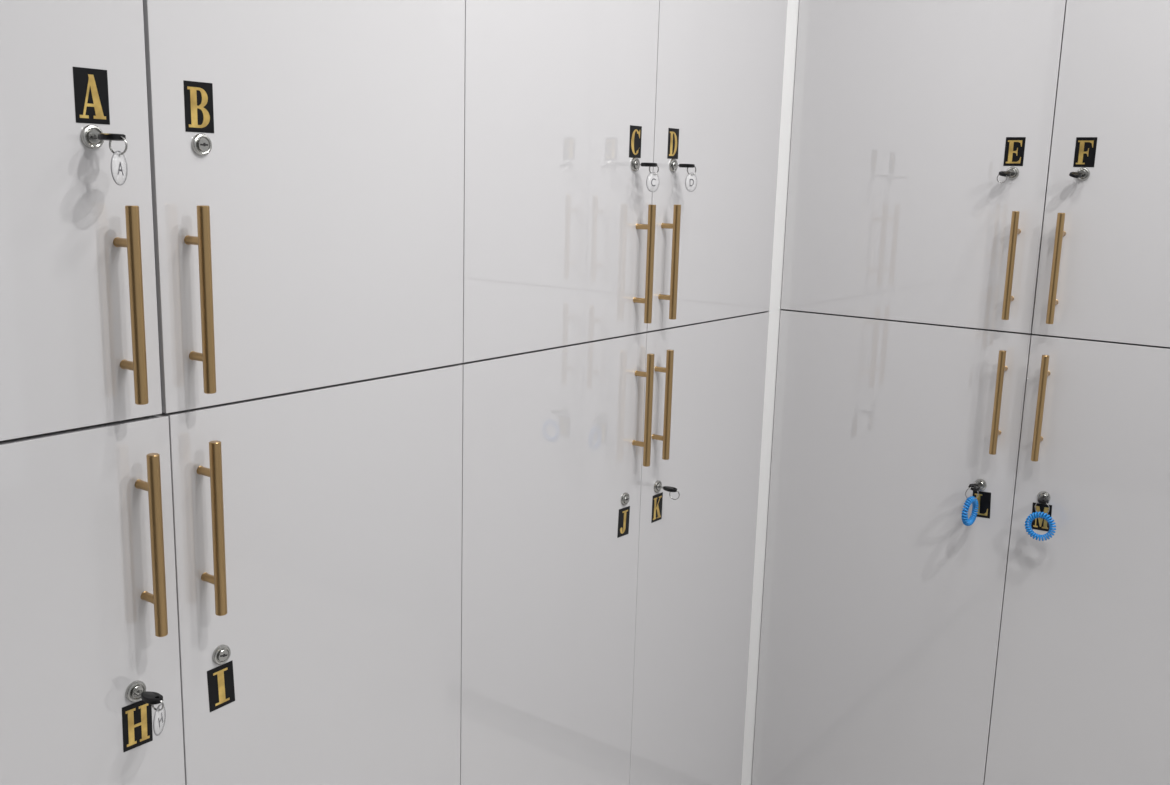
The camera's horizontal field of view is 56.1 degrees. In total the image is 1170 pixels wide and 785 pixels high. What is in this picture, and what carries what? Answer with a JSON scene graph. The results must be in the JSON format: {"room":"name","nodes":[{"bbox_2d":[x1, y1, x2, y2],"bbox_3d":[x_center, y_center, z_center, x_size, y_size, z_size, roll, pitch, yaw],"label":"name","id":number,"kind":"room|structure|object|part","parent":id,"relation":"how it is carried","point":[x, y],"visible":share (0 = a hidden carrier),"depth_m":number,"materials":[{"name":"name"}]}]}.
{"room":"changing room","nodes":[
{"label":"changing room","id":0,"kind":"room"},
{"bbox_3d":[0.692,1.448,0.437,5.000,0.050,5.000,9,13,35],"label":"floor","id":1,"kind":"structure","parent":0,"visible":0},
{"bbox_2d":[0,414,184,784],"bbox_3d":[-0.742,0.575,1.165,0.454,1.110,0.473,9,13,35],"label":"locker","id":2,"kind":"object","parent":1,"relation":"on","point":[89,617],"visible":0.98,"depth_m":1.09,"materials":[{"name":"white laminate"}]},
{"bbox_2d":[0,0,161,440],"bbox_3d":[-0.715,-0.486,0.959,0.454,1.050,0.467,9,13,35],"label":"locker","id":3,"kind":"object","parent":2,"relation":"on","point":[79,342],"visible":0.96,"depth_m":1.03,"materials":[{"name":"white laminate"}]},
{"bbox_2d":[92,133,127,185],"bbox_3d":[-0.441,-0.217,1.023,0.041,0.047,0.027,9,13,35],"label":"key","id":4,"kind":"object","parent":3,"relation":"attached to","point":[110,137],"visible":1,"depth_m":1.01,"materials":[{"name":"metal"}]},
{"bbox_3d":[-0.442,-0.085,1.068,0.034,0.192,0.012,9,13,35],"label":"handle","id":5,"kind":"part","parent":3,"relation":"part of","materials":[{"name":"gold metal"}]},
{"bbox_2d":[135,691,165,735],"bbox_3d":[-0.449,0.333,1.141,0.040,0.042,0.026,9,13,35],"label":"key","id":6,"kind":"object","parent":2,"relation":"attached to","point":[153,698],"visible":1,"depth_m":1.13,"materials":[{"name":"metal"}]},
{"bbox_3d":[-0.443,0.155,1.121,0.034,0.192,0.012,9,13,35],"label":"handle","id":7,"kind":"part","parent":2,"relation":"part of","materials":[{"name":"gold metal"}]},
{"bbox_2d":[160,364,462,784],"bbox_3d":[-0.471,0.511,1.531,0.454,1.110,0.454,9,13,35],"label":"locker","id":8,"kind":"object","parent":1,"relation":"on","point":[318,531],"visible":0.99,"depth_m":1.34,"materials":[{"name":"white laminate"}]},
{"bbox_3d":[-0.401,0.145,1.179,0.034,0.192,0.012,9,13,35],"label":"handle","id":9,"kind":"part","parent":8,"relation":"part of","materials":[{"name":"gold metal"}]},
{"bbox_2d":[143,0,464,412],"bbox_3d":[-0.442,-0.549,1.326,0.454,1.050,0.454,9,13,35],"label":"locker","id":10,"kind":"object","parent":8,"relation":"on","point":[307,156],"visible":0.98,"depth_m":1.24,"materials":[{"name":"white laminate"}]},
{"bbox_3d":[-0.396,-0.096,1.130,0.034,0.192,0.012,9,13,35],"label":"handle","id":11,"kind":"part","parent":10,"relation":"part of","materials":[{"name":"gold metal"}]},
{"bbox_2d":[459,333,653,784],"bbox_3d":[-0.201,0.449,1.894,0.454,1.110,0.458,9,13,35],"label":"locker","id":12,"kind":"object","parent":1,"relation":"on","point":[552,438],"visible":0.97,"depth_m":1.73,"materials":[{"name":"white laminate"}]},
{"bbox_2d":[463,0,658,362],"bbox_3d":[-0.172,-0.612,1.690,0.454,1.050,0.458,9,13,35],"label":"locker","id":13,"kind":"object","parent":12,"relation":"on","point":[560,95],"visible":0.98,"depth_m":1.60,"materials":[{"name":"white laminate"}]},
{"bbox_3d":[0.097,-0.210,1.795,0.034,0.192,0.012,9,13,35],"label":"handle","id":14,"kind":"part","parent":13,"relation":"part of","materials":[{"name":"gold metal"}]},
{"bbox_2d":[636,163,659,191],"bbox_3d":[0.102,-0.344,1.756,0.030,0.046,0.036,-5,13,-29],"label":"key","id":15,"kind":"object","parent":13,"relation":"attached to","point":[649,165],"visible":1,"depth_m":1.74,"materials":[{"name":"metal"}]},
{"bbox_3d":[0.098,0.029,1.852,0.034,0.192,0.012,9,13,35],"label":"handle","id":16,"kind":"part","parent":12,"relation":"part of","materials":[{"name":"gold metal"}]},
{"bbox_2d":[629,312,768,784],"bbox_3d":[0.069,0.386,2.258,0.454,1.110,0.454,9,13,35],"label":"locker","id":17,"kind":"object","parent":1,"relation":"on","point":[696,550],"visible":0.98,"depth_m":2.11,"materials":[{"name":"white laminate"}]},
{"bbox_3d":[0.135,0.020,1.901,0.034,0.192,0.012,9,13,35],"label":"handle","id":18,"kind":"part","parent":17,"relation":"part of","materials":[{"name":"gold metal"}]},
{"bbox_2d":[659,486,679,499],"bbox_3d":[0.149,0.178,1.942,0.041,0.020,0.015,9,13,35],"label":"key","id":19,"kind":"object","parent":17,"relation":"attached to","point":[669,489],"visible":1,"depth_m":1.94,"materials":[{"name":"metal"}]},
{"bbox_2d":[647,0,787,330],"bbox_3d":[0.098,-0.674,2.053,0.454,1.050,0.454,9,13,35],"label":"locker","id":20,"kind":"object","parent":17,"relation":"on","point":[720,63],"visible":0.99,"depth_m":1.97,"materials":[{"name":"white laminate"}]},
{"bbox_3d":[0.143,-0.221,1.857,0.034,0.192,0.012,9,13,35],"label":"handle","id":21,"kind":"part","parent":20,"relation":"part of","materials":[{"name":"gold metal"}]},
{"bbox_2d":[674,164,696,191],"bbox_3d":[0.168,-0.361,1.846,0.037,0.046,0.031,9,13,35],"label":"key","id":22,"kind":"object","parent":20,"relation":"attached to","point":[687,166],"visible":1,"depth_m":1.83,"materials":[{"name":"metal"}]},
{"bbox_2d":[741,0,799,784],"bbox_3d":[0.384,-0.141,2.259,0.019,2.160,0.063,9,13,35],"label":"trim","id":23,"kind":"structure","parent":17,"relation":"attached to","point":[793,5],"depth_m":2.27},
{"bbox_2d":[751,310,1033,784],"bbox_3d":[0.701,0.381,2.376,0.495,1.110,0.454,9,13,35],"label":"locker","id":24,"kind":"object","parent":1,"relation":"on","point":[882,609],"visible":0.91,"depth_m":2.20,"materials":[{"name":"white laminate"}]},
{"bbox_2d":[781,0,1066,333],"bbox_3d":[0.731,-0.680,2.171,0.495,1.050,0.454,9,13,35],"label":"locker","id":25,"kind":"object","parent":24,"relation":"on","point":[907,116],"visible":0.92,"depth_m":2.05,"materials":[{"name":"white laminate"}]},
{"bbox_2d":[997,171,1013,182],"bbox_3d":[0.743,-0.381,1.941,0.020,0.021,0.035,9,13,35],"label":"key","id":26,"kind":"object","parent":25,"relation":"attached to","point":[1006,174],"visible":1,"depth_m":1.93,"materials":[{"name":"metal"}]},
{"bbox_3d":[0.763,-0.227,1.960,0.012,0.192,0.034,9,13,35],"label":"handle","id":27,"kind":"part","parent":25,"relation":"part of","materials":[{"name":"gold metal"}]},
{"bbox_2d":[961,484,981,525],"bbox_3d":[0.720,0.211,2.045,0.021,0.078,0.060,9,13,35],"label":"key","id":28,"kind":"object","parent":24,"relation":"attached to","point":[970,500],"visible":1,"depth_m":2.04,"materials":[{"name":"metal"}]},
{"bbox_3d":[0.758,0.017,2.007,0.012,0.192,0.034,9,13,35],"label":"handle","id":29,"kind":"part","parent":24,"relation":"part of","materials":[{"name":"gold metal"}]},
{"bbox_2d":[984,334,1169,784],"bbox_3d":[1.088,0.445,2.099,0.462,1.110,0.454,9,13,35],"label":"locker","id":30,"kind":"object","parent":1,"relation":"on","point":[1081,696],"visible":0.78,"depth_m":1.97,"materials":[{"name":"white laminate"}]},
{"bbox_2d":[1025,497,1055,540],"bbox_3d":[0.827,0.229,1.981,0.054,0.074,0.041,9,13,35],"label":"key","id":31,"kind":"object","parent":30,"relation":"attached to","point":[1042,500],"visible":1,"depth_m":1.97,"materials":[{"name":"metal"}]},
{"bbox_3d":[0.818,0.027,1.964,0.012,0.192,0.034,9,13,35],"label":"handle","id":32,"kind":"part","parent":30,"relation":"part of","materials":[{"name":"gold metal"}]},
{"bbox_2d":[1032,0,1169,346],"bbox_3d":[1.118,-0.616,1.894,0.462,1.050,0.454,9,13,35],"label":"locker","id":33,"kind":"object","parent":30,"relation":"on","point":[1104,270],"visible":0.89,"depth_m":1.86,"materials":[{"name":"white laminate"}]},
{"bbox_3d":[0.825,-0.217,1.917,0.012,0.192,0.034,9,13,35],"label":"handle","id":34,"kind":"part","parent":33,"relation":"part of","materials":[{"name":"gold metal"}]},
{"bbox_2d":[1069,172,1083,177],"bbox_3d":[0.839,-0.371,1.872,0.019,0.011,0.035,9,13,35],"label":"key","id":35,"kind":"object","parent":33,"relation":"attached to","point":[1072,174],"visible":1,"depth_m":1.86,"materials":[{"name":"metal"}]}
]}

